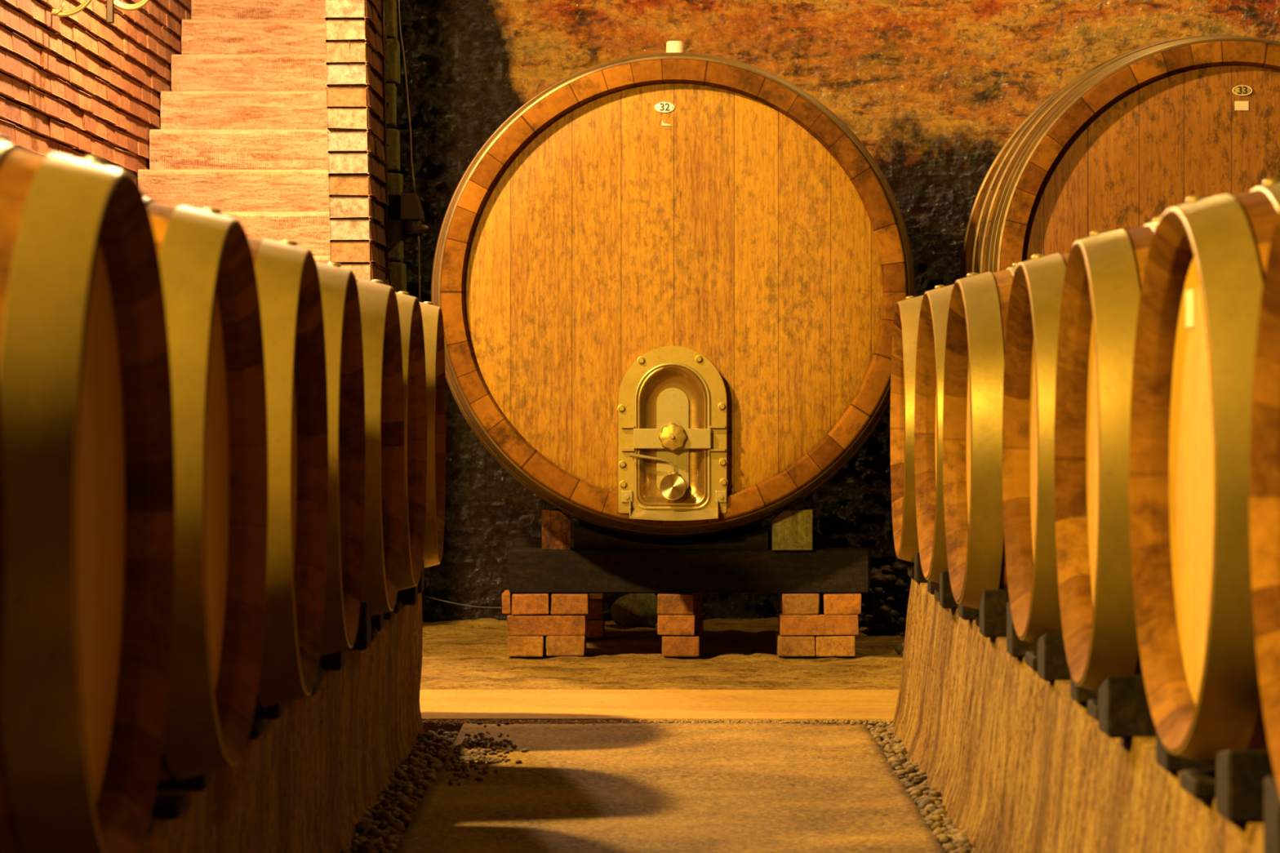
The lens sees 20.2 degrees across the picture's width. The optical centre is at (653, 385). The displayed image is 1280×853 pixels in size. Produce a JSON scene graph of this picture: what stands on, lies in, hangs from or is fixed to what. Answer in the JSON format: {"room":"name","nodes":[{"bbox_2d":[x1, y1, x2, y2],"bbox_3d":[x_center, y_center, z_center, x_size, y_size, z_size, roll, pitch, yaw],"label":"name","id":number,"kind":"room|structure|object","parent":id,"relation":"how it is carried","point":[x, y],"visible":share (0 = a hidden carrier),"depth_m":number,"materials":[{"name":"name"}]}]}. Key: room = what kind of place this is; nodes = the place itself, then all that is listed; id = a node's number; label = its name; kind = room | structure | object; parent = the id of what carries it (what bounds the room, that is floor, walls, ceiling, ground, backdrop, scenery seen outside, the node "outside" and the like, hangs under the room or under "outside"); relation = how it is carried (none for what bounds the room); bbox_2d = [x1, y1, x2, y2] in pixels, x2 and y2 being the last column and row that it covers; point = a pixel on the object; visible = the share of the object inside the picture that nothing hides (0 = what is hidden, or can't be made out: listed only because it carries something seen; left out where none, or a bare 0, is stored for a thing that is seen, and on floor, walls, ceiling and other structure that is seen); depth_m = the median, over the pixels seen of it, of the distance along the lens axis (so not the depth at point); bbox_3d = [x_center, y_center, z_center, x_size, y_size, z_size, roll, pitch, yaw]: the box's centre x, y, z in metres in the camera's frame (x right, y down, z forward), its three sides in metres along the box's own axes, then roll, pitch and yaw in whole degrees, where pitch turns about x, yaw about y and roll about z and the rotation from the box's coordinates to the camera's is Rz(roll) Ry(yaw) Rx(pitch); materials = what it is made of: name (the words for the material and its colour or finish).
{"room":"wine cellar","nodes":[
{"label":"wine cellar","id":0,"kind":"room"},
{"bbox_2d":[0,0,191,182],"bbox_3d":[-1.919,-0.830,11.550,0.262,3.230,6.308,0,0,0],"label":"wall","id":1,"kind":"structure","parent":0,"point":[81,85],"depth_m":11.44,"materials":[{"name":"red brick"}]},
{"bbox_2d":[48,0,150,23],"bbox_3d":[-1.680,-1.373,10.750,0.383,0.584,0.060,0,0,0],"label":"wall bracket","id":2,"kind":"object","parent":1,"relation":"attached to","point":[110,4],"visible":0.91,"depth_m":10.74,"materials":[{"name":"metal"}]},
{"bbox_2d":[139,591,424,852],"bbox_3d":[-0.549,0.611,4.540,0.133,0.348,6.680,0,0,0],"label":"platform","id":3,"kind":"structure","parent":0,"point":[304,784],"depth_m":5.53,"materials":[{"name":"wood"}]},
{"bbox_2d":[0,409,4,699],"bbox_3d":[-0.849,0.103,2.088,0.845,0.684,0.670,0,0,0],"label":"wine barrel","id":4,"kind":"object","parent":3,"relation":"on","point":[2,476],"visible":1,"depth_m":2.36,"materials":[{"name":"brown wood"}]},
{"bbox_2d":[0,134,174,852],"bbox_3d":[-0.842,0.103,2.887,0.845,0.684,0.670,0,0,0],"label":"wine barrel","id":5,"kind":"object","parent":3,"relation":"on","point":[86,407],"visible":1,"depth_m":2.77,"materials":[{"name":"brown wood"}]},
{"bbox_2d":[144,808,152,839],"bbox_3d":[-0.540,0.403,3.492,0.100,0.076,0.079,0,0,0],"label":"block","id":6,"kind":"object","parent":3,"relation":"on","point":[149,830],"visible":0.1,"depth_m":3.51,"materials":[{"name":"brown wood"}]},
{"bbox_2d":[152,794,190,819],"bbox_3d":[-0.504,0.433,3.697,0.045,0.016,0.094,0,0,0],"label":"block","id":7,"kind":"object","parent":3,"relation":"on","point":[166,806],"visible":0.58,"depth_m":3.66,"materials":[{"name":"brown wood"}]},
{"bbox_2d":[155,772,213,791],"bbox_3d":[-0.537,0.405,3.942,0.100,0.072,0.076,0,0,0],"label":"block","id":8,"kind":"object","parent":3,"relation":"on","point":[199,783],"visible":0.24,"depth_m":3.90,"materials":[{"name":"brown wood"}]},
{"bbox_2d":[142,191,268,782],"bbox_3d":[-0.850,0.103,3.718,0.845,0.684,0.670,0,0,0],"label":"wine barrel","id":9,"kind":"object","parent":3,"relation":"on","point":[211,292],"visible":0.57,"depth_m":3.76,"materials":[{"name":"brown wood"}]},
{"bbox_2d":[248,719,267,739],"bbox_3d":[-0.514,0.433,4.534,0.045,0.016,0.111,0,0,0],"label":"block","id":10,"kind":"object","parent":3,"relation":"on","point":[259,726],"visible":0.42,"depth_m":4.51,"materials":[{"name":"brown wood"}]},
{"bbox_2d":[253,702,284,719],"bbox_3d":[-0.543,0.405,4.779,0.100,0.072,0.074,0,0,0],"label":"block","id":11,"kind":"object","parent":3,"relation":"on","point":[274,712],"visible":0.18,"depth_m":4.74,"materials":[{"name":"brown wood"}]},
{"bbox_2d":[247,236,328,706],"bbox_3d":[-0.855,0.103,4.548,0.845,0.684,0.670,0,0,-1],"label":"wine barrel","id":12,"kind":"object","parent":3,"relation":"on","point":[287,277],"visible":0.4,"depth_m":4.45,"materials":[{"name":"brown wood"}]},
{"bbox_2d":[310,658,319,695],"bbox_3d":[-0.530,0.405,5.148,0.100,0.071,0.080,0,0,0],"label":"block","id":13,"kind":"object","parent":3,"relation":"on","point":[317,686],"visible":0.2,"depth_m":5.14,"materials":[{"name":"brown wood"}]},
{"bbox_2d":[320,649,345,671],"bbox_3d":[-0.532,0.404,5.598,0.100,0.074,0.085,0,0,0],"label":"block","id":14,"kind":"object","parent":3,"relation":"on","point":[335,661],"visible":0.18,"depth_m":5.56,"materials":[{"name":"brown wood"}]},
{"bbox_2d":[315,261,365,656],"bbox_3d":[-0.871,0.103,5.367,0.845,0.684,0.670,0,0,-1],"label":"wine barrel","id":15,"kind":"object","parent":3,"relation":"on","point":[338,285],"visible":0.23,"depth_m":5.48,"materials":[{"name":"brown wood"}]},
{"bbox_2d":[346,602,370,650],"bbox_3d":[-0.526,0.401,6.031,0.100,0.080,0.090,0,0,0],"label":"block","id":16,"kind":"object","parent":3,"relation":"on","point":[362,641],"visible":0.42,"depth_m":5.99,"materials":[{"name":"brown wood"}]},
{"bbox_2d":[370,628,377,642],"bbox_3d":[-0.504,0.433,6.236,0.045,0.016,0.117,0,0,0],"label":"block","id":17,"kind":"object","parent":3,"relation":"on","point":[374,632],"visible":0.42,"depth_m":6.22,"materials":[{"name":"brown wood"}]},
{"bbox_2d":[370,613,383,631],"bbox_3d":[-0.538,0.404,6.481,0.100,0.075,0.072,0,0,0],"label":"block","id":18,"kind":"object","parent":3,"relation":"on","point":[376,621],"visible":0.18,"depth_m":6.45,"materials":[{"name":"brown wood"}]},
{"bbox_2d":[355,278,404,616],"bbox_3d":[-0.874,0.103,6.256,0.845,0.684,0.670,0,0,0],"label":"wine barrel","id":19,"kind":"object","parent":3,"relation":"on","point":[379,306],"visible":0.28,"depth_m":6.15,"materials":[{"name":"brown wood"}]},
{"bbox_2d":[383,609,393,619],"bbox_3d":[-0.543,0.400,6.804,0.100,0.082,0.072,0,0,0],"label":"block","id":20,"kind":"object","parent":3,"relation":"on","point":[388,615],"visible":0.18,"depth_m":6.77,"materials":[{"name":"brown wood"}]},
{"bbox_2d":[393,601,402,613],"bbox_3d":[-0.515,0.433,7.009,0.045,0.016,0.114,0,0,0],"label":"block","id":21,"kind":"object","parent":3,"relation":"on","point":[398,605],"visible":0.42,"depth_m":6.97,"materials":[{"name":"brown wood"}]},
{"bbox_2d":[395,584,417,604],"bbox_3d":[-0.527,0.400,7.254,0.100,0.082,0.073,0,0,0],"label":"block","id":22,"kind":"object","parent":3,"relation":"on","point":[409,596],"visible":0.2,"depth_m":7.22,"materials":[{"name":"brown wood"}]},
{"bbox_2d":[395,291,426,591],"bbox_3d":[-0.882,0.103,7.030,0.845,0.684,0.670,0,0,0],"label":"wine barrel","id":23,"kind":"object","parent":3,"relation":"on","point":[414,368],"visible":0.18,"depth_m":7.22,"materials":[{"name":"brown wood"}]},
{"bbox_2d":[417,560,423,593],"bbox_3d":[-0.541,0.406,7.669,0.100,0.069,0.085,0,0,0],"label":"block","id":24,"kind":"object","parent":3,"relation":"on","point":[420,584],"visible":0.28,"depth_m":7.63,"materials":[{"name":"brown wood"}]},
{"bbox_2d":[423,577,429,587],"bbox_3d":[-0.516,0.433,7.874,0.045,0.016,0.105,0,0,0],"label":"block","id":25,"kind":"object","parent":3,"relation":"on","point":[426,581],"visible":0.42,"depth_m":7.86,"materials":[{"name":"brown wood"}]},
{"bbox_2d":[419,301,445,568],"bbox_3d":[-0.888,0.103,7.886,0.845,0.684,0.670,0,0,-1],"label":"wine barrel","id":26,"kind":"object","parent":3,"relation":"on","point":[432,315],"visible":0.13,"depth_m":7.76,"materials":[{"name":"brown wood"}]},
{"bbox_2d":[324,0,391,286],"bbox_3d":[-0.907,-0.815,11.173,0.204,3.200,0.977,0,0,0],"label":"wall","id":27,"kind":"structure","parent":0,"point":[354,54],"depth_m":10.70,"materials":[{"name":"brick"}]},
{"bbox_2d":[381,0,388,279],"bbox_3d":[-0.843,-0.791,11.300,0.022,0.921,0.010,0,0,0],"label":"conduit pipe","id":28,"kind":"object","parent":27,"relation":"attached to","point":[382,1],"visible":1,"depth_m":11.30,"materials":[{"name":"metal"}]},
{"bbox_2d":[384,0,406,292],"bbox_3d":[-0.839,-0.610,11.530,0.153,2.696,0.147,0,0,0],"label":"trim","id":29,"kind":"structure","parent":27,"relation":"attached to","point":[395,180],"depth_m":11.46,"materials":[{"name":"grey wood"}]},
{"bbox_2d":[387,192,428,234],"bbox_3d":[-0.782,-0.543,11.480,0.141,0.130,0.220,0,0,0],"label":"junction box","id":30,"kind":"object","parent":27,"relation":"attached to","point":[406,206],"visible":0.94,"depth_m":11.38,"materials":[{"name":"grey plastic"}]},
{"bbox_2d":[397,0,416,195],"bbox_3d":[-0.781,-0.931,11.400,0.061,0.663,0.006,0,0,0],"label":"cable","id":31,"kind":"object","parent":30,"relation":"attached to","point":[398,4],"visible":1,"depth_m":11.40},
{"bbox_2d":[417,233,420,302],"bbox_3d":[-0.742,-0.112,11.400,0.012,0.739,0.006,0,0,0],"label":"cable","id":32,"kind":"object","parent":30,"relation":"attached to","point":[418,237],"visible":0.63,"depth_m":11.40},
{"bbox_2d":[420,617,905,689],"bbox_3d":[0.000,0.764,10.240,6.800,0.045,2.680,0,0,0],"label":"floor","id":33,"kind":"structure","parent":0,"point":[735,654],"depth_m":9.80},
{"bbox_2d":[137,0,330,263],"bbox_3d":[-1.373,-0.505,12.368,0.835,2.411,4.385,0,0,0],"label":"stone stairs","id":34,"kind":"structure","parent":33,"relation":"on","point":[242,134],"depth_m":13.08,"materials":[{"name":"stone"}]},
{"bbox_2d":[422,595,502,608],"bbox_3d":[-0.585,0.682,11.350,0.303,0.045,0.005,0,0,0],"label":"cable","id":35,"kind":"object","parent":33,"relation":"on","point":[422,595],"visible":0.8,"depth_m":11.35,"materials":[{"name":"black paint"}]},
{"bbox_2d":[506,635,546,657],"bbox_3d":[-0.355,0.726,10.110,0.101,0.059,0.222,0,0,0],"label":"brick","id":36,"kind":"object","parent":33,"relation":"on","point":[517,646],"visible":0.78,"depth_m":10.00,"materials":[{"name":"orange brick"}]},
{"bbox_2d":[546,631,586,656],"bbox_3d":[-0.244,0.726,10.110,0.109,0.058,0.222,0,0,0],"label":"brick","id":37,"kind":"object","parent":33,"relation":"on","point":[556,646],"visible":0.77,"depth_m":10.00,"materials":[{"name":"orange brick"}]},
{"bbox_2d":[506,612,585,635],"bbox_3d":[-0.297,0.667,10.055,0.218,0.058,0.109,0,0,0],"label":"brick","id":38,"kind":"object","parent":37,"relation":"on","point":[548,624],"visible":0.87,"depth_m":10.00,"materials":[{"name":"orange brick"}]},
{"bbox_2d":[502,590,512,613],"bbox_3d":[-0.409,0.610,10.120,0.026,0.058,0.202,0,0,0],"label":"brick","id":39,"kind":"object","parent":38,"relation":"on","point":[506,595],"visible":0.84,"depth_m":10.02,"materials":[{"name":"orange brick"}]},
{"bbox_2d":[511,593,551,614],"bbox_3d":[-0.342,0.610,10.109,0.104,0.058,0.221,0,0,0],"label":"brick","id":40,"kind":"object","parent":38,"relation":"on","point":[522,603],"visible":0.88,"depth_m":10.00,"materials":[{"name":"orange brick"}]},
{"bbox_2d":[551,593,589,614],"bbox_3d":[-0.233,0.610,10.110,0.104,0.058,0.222,0,0,0],"label":"brick","id":41,"kind":"object","parent":38,"relation":"on","point":[561,603],"visible":0.8,"depth_m":10.00,"materials":[{"name":"orange brick"}]},
{"bbox_2d":[585,616,604,638],"bbox_3d":[-0.207,0.726,10.800,0.120,0.056,0.202,0,0,0],"label":"brick","id":42,"kind":"object","parent":33,"relation":"on","point":[594,628],"visible":0.48,"depth_m":10.70,"materials":[{"name":"red brick"}]},
{"bbox_2d":[585,596,604,619],"bbox_3d":[-0.208,0.667,10.800,0.121,0.058,0.201,0,0,0],"label":"brick","id":43,"kind":"object","parent":42,"relation":"on","point":[596,611],"visible":0.45,"depth_m":10.70,"materials":[{"name":"red brick"}]},
{"bbox_2d":[589,593,604,599],"bbox_3d":[-0.208,0.609,10.800,0.120,0.058,0.202,0,0,0],"label":"brick","id":44,"kind":"object","parent":43,"relation":"on","point":[592,596],"visible":0.2,"depth_m":10.70,"materials":[{"name":"orange brick"}]},
{"bbox_2d":[512,537,847,547],"bbox_3d":[0.080,0.519,10.779,1.002,0.127,0.121,0,0,0],"label":"support beam","id":45,"kind":"structure","parent":44,"relation":"on","point":[817,542],"depth_m":10.72,"materials":[{"name":"black wood"}]},
{"bbox_3d":[0.049,0.423,10.780,0.542,0.069,0.080,0,0,0],"label":"block","id":46,"kind":"object","parent":45,"relation":"on","visible":0},
{"bbox_2d":[431,40,915,537],"bbox_3d":[0.057,-0.278,10.370,1.376,1.421,1.160,0,0,0],"label":"wine barrel","id":47,"kind":"object","parent":46,"relation":"on","point":[668,286],"visible":0.95,"depth_m":9.89,"materials":[{"name":"wood"}]},
{"bbox_2d":[629,498,718,520],"bbox_3d":[0.056,0.340,9.823,0.241,0.057,0.054,0,0,0],"label":"drip tray","id":48,"kind":"object","parent":47,"relation":"on","point":[640,509],"depth_m":9.84,"materials":[{"name":"metal"}]},
{"bbox_2d":[611,593,657,627],"bbox_3d":[-0.055,0.712,11.303,0.154,0.130,0.156,0,0,0],"label":"stone","id":49,"kind":"object","parent":33,"relation":"on","point":[630,610],"visible":0.87,"depth_m":11.25,"materials":[{"name":"grey stone"}]},
{"bbox_2d":[419,689,898,733],"bbox_3d":[0.000,0.783,8.490,6.800,0.064,0.780,0,0,0],"label":"step","id":50,"kind":"structure","parent":33,"relation":"on","point":[784,705],"depth_m":8.46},
{"bbox_2d":[662,631,699,656],"bbox_3d":[0.076,0.726,10.111,0.104,0.057,0.221,0,0,0],"label":"brick","id":51,"kind":"object","parent":33,"relation":"on","point":[672,645],"visible":0.9,"depth_m":10.00,"materials":[{"name":"orange brick"}]},
{"bbox_2d":[657,613,694,635],"bbox_3d":[0.063,0.667,10.110,0.105,0.058,0.222,0,0,0],"label":"brick","id":52,"kind":"object","parent":51,"relation":"on","point":[667,624],"visible":0.76,"depth_m":10.00,"materials":[{"name":"orange brick"}]},
{"bbox_2d":[657,593,693,614],"bbox_3d":[0.061,0.609,10.110,0.102,0.058,0.222,0,0,0],"label":"brick","id":53,"kind":"object","parent":52,"relation":"on","point":[667,603],"visible":0.8,"depth_m":10.00,"materials":[{"name":"orange brick"}]},
{"bbox_2d":[694,618,703,639],"bbox_3d":[0.089,0.726,10.799,0.121,0.058,0.200,0,0,0],"label":"brick","id":54,"kind":"object","parent":33,"relation":"on","point":[699,623],"visible":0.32,"depth_m":10.70,"materials":[{"name":"red brick"}]},
{"bbox_2d":[693,599,703,618],"bbox_3d":[0.089,0.667,10.800,0.120,0.058,0.202,0,0,0],"label":"brick","id":55,"kind":"object","parent":54,"relation":"on","point":[698,604],"visible":0.33,"depth_m":10.70,"materials":[{"name":"red brick"}]},
{"bbox_2d":[774,631,815,656],"bbox_3d":[0.398,0.727,10.110,0.105,0.057,0.222,0,0,0],"label":"brick","id":56,"kind":"object","parent":33,"relation":"on","point":[784,646],"visible":0.88,"depth_m":10.00,"materials":[{"name":"brown brick"}]},
{"bbox_2d":[813,635,855,656],"bbox_3d":[0.507,0.726,10.111,0.111,0.059,0.221,0,0,0],"label":"brick","id":57,"kind":"object","parent":33,"relation":"on","point":[825,645],"visible":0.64,"depth_m":10.00,"materials":[{"name":"orange brick"}]},
{"bbox_2d":[777,613,858,635],"bbox_3d":[0.461,0.667,10.055,0.221,0.058,0.111,0,0,0],"label":"brick","id":58,"kind":"object","parent":57,"relation":"on","point":[820,624],"visible":0.88,"depth_m":10.00,"materials":[{"name":"orange brick"}]},
{"bbox_2d":[779,593,819,614],"bbox_3d":[0.410,0.609,10.110,0.104,0.058,0.222,0,0,0],"label":"brick","id":59,"kind":"object","parent":58,"relation":"on","point":[789,603],"visible":0.82,"depth_m":10.00,"materials":[{"name":"brown brick"}]},
{"bbox_2d":[820,593,861,614],"bbox_3d":[0.526,0.610,10.110,0.105,0.058,0.222,0,0,0],"label":"brick","id":60,"kind":"object","parent":58,"relation":"on","point":[830,603],"visible":0.84,"depth_m":10.00,"materials":[{"name":"orange brick"}]},
{"bbox_2d":[508,547,869,593],"bbox_3d":[0.100,0.520,10.080,1.008,0.125,0.122,0,0,0],"label":"support beam","id":61,"kind":"structure","parent":60,"relation":"on","point":[531,570],"depth_m":10.02,"materials":[{"name":"brown wood"}]},
{"bbox_2d":[542,509,570,549],"bbox_3d":[-0.271,0.403,10.043,0.080,0.111,0.035,0,0,0],"label":"wooden block","id":62,"kind":"object","parent":61,"relation":"on","point":[556,526],"visible":1,"depth_m":10.03,"materials":[{"name":"red wood"}]},
{"bbox_2d":[771,509,812,550],"bbox_3d":[0.386,0.402,10.023,0.111,0.112,0.055,0,0,0],"label":"wooden block","id":63,"kind":"object","parent":61,"relation":"on","point":[791,530],"visible":1,"depth_m":10.00,"materials":[{"name":"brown wood"}]},
{"bbox_2d":[857,561,914,633],"bbox_3d":[0.776,0.653,11.228,0.526,0.218,0.597,0,0,0],"label":"rubble","id":64,"kind":"object","parent":33,"relation":"on","point":[882,610],"visible":0.34,"depth_m":11.05,"materials":[{"name":"grey stone"}]},
{"bbox_2d":[893,641,904,655],"bbox_3d":[0.853,0.725,9.833,0.341,0.088,0.842,0,0,0],"label":"rubble","id":65,"kind":"object","parent":33,"relation":"on","point":[899,648],"visible":0.02,"depth_m":10.22,"materials":[{"name":"brown stone"}]},
{"bbox_3d":[0.456,0.725,10.800,0.120,0.058,0.201,0,0,0],"label":"brick","id":66,"kind":"object","parent":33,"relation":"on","visible":0},
{"bbox_2d":[818,599,822,613],"bbox_3d":[0.456,0.668,10.800,0.121,0.058,0.200,0,0,0],"label":"brick","id":67,"kind":"object","parent":66,"relation":"on","point":[820,609],"visible":0.02,"depth_m":10.70,"materials":[{"name":"brown brick"}]},
{"bbox_3d":[1.600,0.580,10.085,0.900,0.390,0.130,0,0,0],"label":"support beam","id":68,"kind":"structure","parent":33,"relation":"on","visible":0},
{"bbox_2d":[960,35,1279,279],"bbox_3d":[1.589,-0.305,10.400,1.376,1.376,1.100,0,0,0],"label":"wine barrel","id":69,"kind":"object","parent":68,"relation":"on","point":[1146,130],"visible":0.49,"depth_m":9.89,"materials":[{"name":"wood"}]},
{"bbox_2d":[394,723,945,852],"bbox_3d":[0.022,0.785,4.000,0.900,0.067,8.040,0,0,0],"label":"floor","id":70,"kind":"structure","parent":0,"point":[599,788],"depth_m":6.67,"materials":[{"name":"concrete"}]},
{"bbox_2d":[445,721,528,786],"bbox_3d":[-0.334,0.752,7.393,0.157,0.014,1.226,0,0,0],"label":"gravel","id":71,"kind":"object","parent":70,"relation":"on","point":[462,749],"visible":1,"depth_m":7.33,"materials":[{"name":"gravel"}]},
{"bbox_2d":[391,0,1279,622],"bbox_3d":[1.570,-0.720,11.623,4.860,3.050,0.100,0,0,0],"label":"wall","id":72,"kind":"structure","parent":0,"point":[934,91],"depth_m":11.62,"materials":[{"name":"brown stone"}]},
{"bbox_2d":[893,577,1263,852],"bbox_3d":[0.589,0.601,4.565,0.182,0.369,6.730,0,0,0],"label":"platform","id":73,"kind":"structure","parent":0,"point":[1020,765],"depth_m":5.38,"materials":[{"name":"wood"}]},
{"bbox_2d":[889,295,923,562],"bbox_3d":[0.957,0.091,7.889,0.845,0.684,0.670,0,0,1],"label":"wine barrel","id":74,"kind":"object","parent":73,"relation":"on","point":[907,312],"visible":0.15,"depth_m":7.79,"materials":[{"name":"brown wood"}]},
{"bbox_2d":[907,567,914,577],"bbox_3d":[0.582,0.410,7.874,0.045,0.020,0.095,0,0,0],"label":"block","id":75,"kind":"object","parent":73,"relation":"on","point":[910,570],"visible":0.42,"depth_m":7.83,"materials":[{"name":"brown wood"}]},
{"bbox_2d":[914,551,927,583],"bbox_3d":[0.608,0.386,7.669,0.100,0.067,0.079,0,0,0],"label":"block","id":76,"kind":"object","parent":73,"relation":"on","point":[919,577],"visible":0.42,"depth_m":7.63,"materials":[{"name":"brown wood"}]},
{"bbox_2d":[927,580,939,595],"bbox_3d":[0.605,0.379,7.254,0.100,0.082,0.084,0,0,0],"label":"block","id":77,"kind":"object","parent":73,"relation":"on","point":[931,586],"visible":0.18,"depth_m":7.21,"materials":[{"name":"brown wood"}]},
{"bbox_2d":[914,284,954,583],"bbox_3d":[0.953,0.091,7.030,0.845,0.684,0.670,0,0,0],"label":"wine barrel","id":78,"kind":"object","parent":73,"relation":"on","point":[934,311],"visible":0.15,"depth_m":7.20,"materials":[{"name":"brown wood"}]},
{"bbox_2d":[934,589,939,601],"bbox_3d":[0.574,0.410,7.009,0.045,0.020,0.114,0,0,0],"label":"block","id":79,"kind":"object","parent":73,"relation":"on","point":[936,591],"visible":0.28,"depth_m":7.01,"materials":[{"name":"brown wood"}]},
{"bbox_2d":[939,570,958,608],"bbox_3d":[0.593,0.384,6.804,0.100,0.072,0.075,0,0,0],"label":"block","id":80,"kind":"object","parent":73,"relation":"on","point":[947,600],"visible":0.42,"depth_m":6.77,"materials":[{"name":"brown wood"}]},
{"bbox_2d":[958,604,979,620],"bbox_3d":[0.603,0.381,6.481,0.100,0.078,0.091,0,0,0],"label":"block","id":81,"kind":"object","parent":73,"relation":"on","point":[966,613],"visible":0.18,"depth_m":6.43,"materials":[{"name":"brown wood"}]},
{"bbox_2d":[975,614,979,627],"bbox_3d":[0.585,0.410,6.236,0.045,0.020,0.102,0,0,0],"label":"block","id":82,"kind":"object","parent":73,"relation":"on","point":[977,616],"visible":0.24,"depth_m":6.24,"materials":[{"name":"brown wood"}]},
{"bbox_2d":[942,262,1019,609],"bbox_3d":[0.949,0.091,6.258,0.845,0.684,0.670,0,0,0],"label":"wine barrel","id":83,"kind":"object","parent":73,"relation":"on","point":[975,354],"visible":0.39,"depth_m":6.08,"materials":[{"name":"brown wood"}]},
{"bbox_2d":[979,589,1009,637],"bbox_3d":[0.600,0.380,6.031,0.100,0.080,0.090,0,0,0],"label":"block","id":84,"kind":"object","parent":73,"relation":"on","point":[993,602],"visible":0.42,"depth_m":5.99,"materials":[{"name":"brown wood"}]},
{"bbox_2d":[1006,600,1037,657],"bbox_3d":[0.604,0.379,5.598,0.100,0.082,0.091,0,0,0],"label":"block","id":85,"kind":"object","parent":73,"relation":"on","point":[1015,647],"visible":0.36,"depth_m":5.55,"materials":[{"name":"brown wood"}]},
{"bbox_2d":[1025,651,1037,671],"bbox_3d":[0.581,0.410,5.353,0.045,0.020,0.118,0,0,0],"label":"block","id":86,"kind":"object","parent":73,"relation":"on","point":[1031,657],"visible":0.42,"depth_m":5.33,"materials":[{"name":"brown wood"}]},
{"bbox_2d":[1002,252,1070,644],"bbox_3d":[0.968,0.091,5.370,0.845,0.684,0.670,0,0,0],"label":"wine barrel","id":87,"kind":"object","parent":73,"relation":"on","point":[1030,357],"visible":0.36,"depth_m":5.46,"materials":[{"name":"brown wood"}]},
{"bbox_2d":[1037,633,1070,681],"bbox_3d":[0.604,0.386,5.148,0.100,0.068,0.095,0,0,0],"label":"block","id":88,"kind":"object","parent":73,"relation":"on","point":[1052,663],"visible":0.42,"depth_m":5.10,"materials":[{"name":"brown wood"}]},
{"bbox_2d":[1070,673,1098,703],"bbox_3d":[0.608,0.386,4.779,0.100,0.068,0.076,0,0,0],"label":"block","id":89,"kind":"object","parent":73,"relation":"on","point":[1080,695],"visible":0.18,"depth_m":4.74,"materials":[{"name":"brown wood"}]},
{"bbox_2d":[1087,699,1098,721],"bbox_3d":[0.575,0.410,4.534,0.045,0.020,0.101,0,0,0],"label":"block","id":90,"kind":"object","parent":73,"relation":"on","point":[1092,704],"visible":0.34,"depth_m":4.53,"materials":[{"name":"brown wood"}]},
{"bbox_2d":[1053,216,1161,691],"bbox_3d":[0.956,0.091,4.547,0.845,0.684,0.670,0,0,1],"label":"wine barrel","id":91,"kind":"object","parent":73,"relation":"on","point":[1104,274],"visible":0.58,"depth_m":4.44,"materials":[{"name":"brown wood"}]},
{"bbox_2d":[1098,675,1155,737],"bbox_3d":[0.591,0.383,4.329,0.100,0.075,0.096,0,0,0],"label":"block","id":92,"kind":"object","parent":73,"relation":"on","point":[1124,709],"visible":0.52,"depth_m":4.28,"materials":[{"name":"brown wood"}]},
{"bbox_2d":[1155,729,1216,772],"bbox_3d":[0.606,0.386,3.942,0.100,0.069,0.083,0,0,0],"label":"block","id":93,"kind":"object","parent":73,"relation":"on","point":[1171,762],"visible":0.24,"depth_m":3.90,"materials":[{"name":"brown wood"}]},
{"bbox_2d":[1180,769,1216,799],"bbox_3d":[0.571,0.410,3.697,0.045,0.020,0.102,0,0,0],"label":"block","id":94,"kind":"object","parent":73,"relation":"on","point":[1201,784],"visible":0.52,"depth_m":3.66,"materials":[{"name":"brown wood"}]},
{"bbox_2d":[1128,178,1279,765],"bbox_3d":[0.954,0.091,3.723,0.845,0.684,0.670,0,0,-1],"label":"wine barrel","id":95,"kind":"object","parent":73,"relation":"on","point":[1199,304],"visible":0.9,"depth_m":3.74,"materials":[{"name":"brown wood"}]},
{"bbox_2d":[1216,750,1275,822],"bbox_3d":[0.602,0.385,3.492,0.100,0.070,0.079,0,0,0],"label":"block","id":96,"kind":"object","parent":73,"relation":"on","point":[1241,775],"visible":0.85,"depth_m":3.45,"materials":[{"name":"brown wood"}]},
{"bbox_2d":[1248,208,1279,793],"bbox_3d":[0.954,0.091,2.935,0.845,0.684,0.670,0,0,0],"label":"wine barrel","id":97,"kind":"object","parent":73,"relation":"on","point":[1264,442],"visible":1,"depth_m":3.18,"materials":[{"name":"brown wood"}]},
{"bbox_2d":[1263,776,1279,852],"bbox_3d":[0.592,0.384,3.160,0.100,0.073,0.081,0,0,0],"label":"block","id":98,"kind":"object","parent":73,"relation":"on","point":[1271,793],"visible":1,"depth_m":3.16,"materials":[{"name":"brown wood"}]},
{"bbox_3d":[0.000,0.895,6.800,8.400,0.220,17.600,0,0,0],"label":"floor","id":99,"kind":"structure","parent":0,"visible":0},
{"bbox_2d":[340,728,458,852],"bbox_3d":[-0.475,0.764,6.202,0.130,0.055,3.226,0,0,0],"label":"gravel","id":100,"kind":"object","parent":99,"relation":"on","point":[381,828],"visible":0.84,"depth_m":6.58,"materials":[{"name":"gravel"}]},
{"bbox_2d":[422,719,893,726],"bbox_3d":[-0.004,0.756,8.055,1.116,0.012,0.136,0,0,0],"label":"grit","id":101,"kind":"object","parent":99,"relation":"on","point":[439,722],"visible":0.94,"depth_m":8.05,"materials":[{"name":"gravel"}]},
{"bbox_2d":[866,723,979,852],"bbox_3d":[0.510,0.766,6.288,0.097,0.051,3.382,0,0,0],"label":"gravel","id":102,"kind":"object","parent":99,"relation":"on","point":[952,839],"visible":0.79,"depth_m":6.60,"materials":[{"name":"gravel"}]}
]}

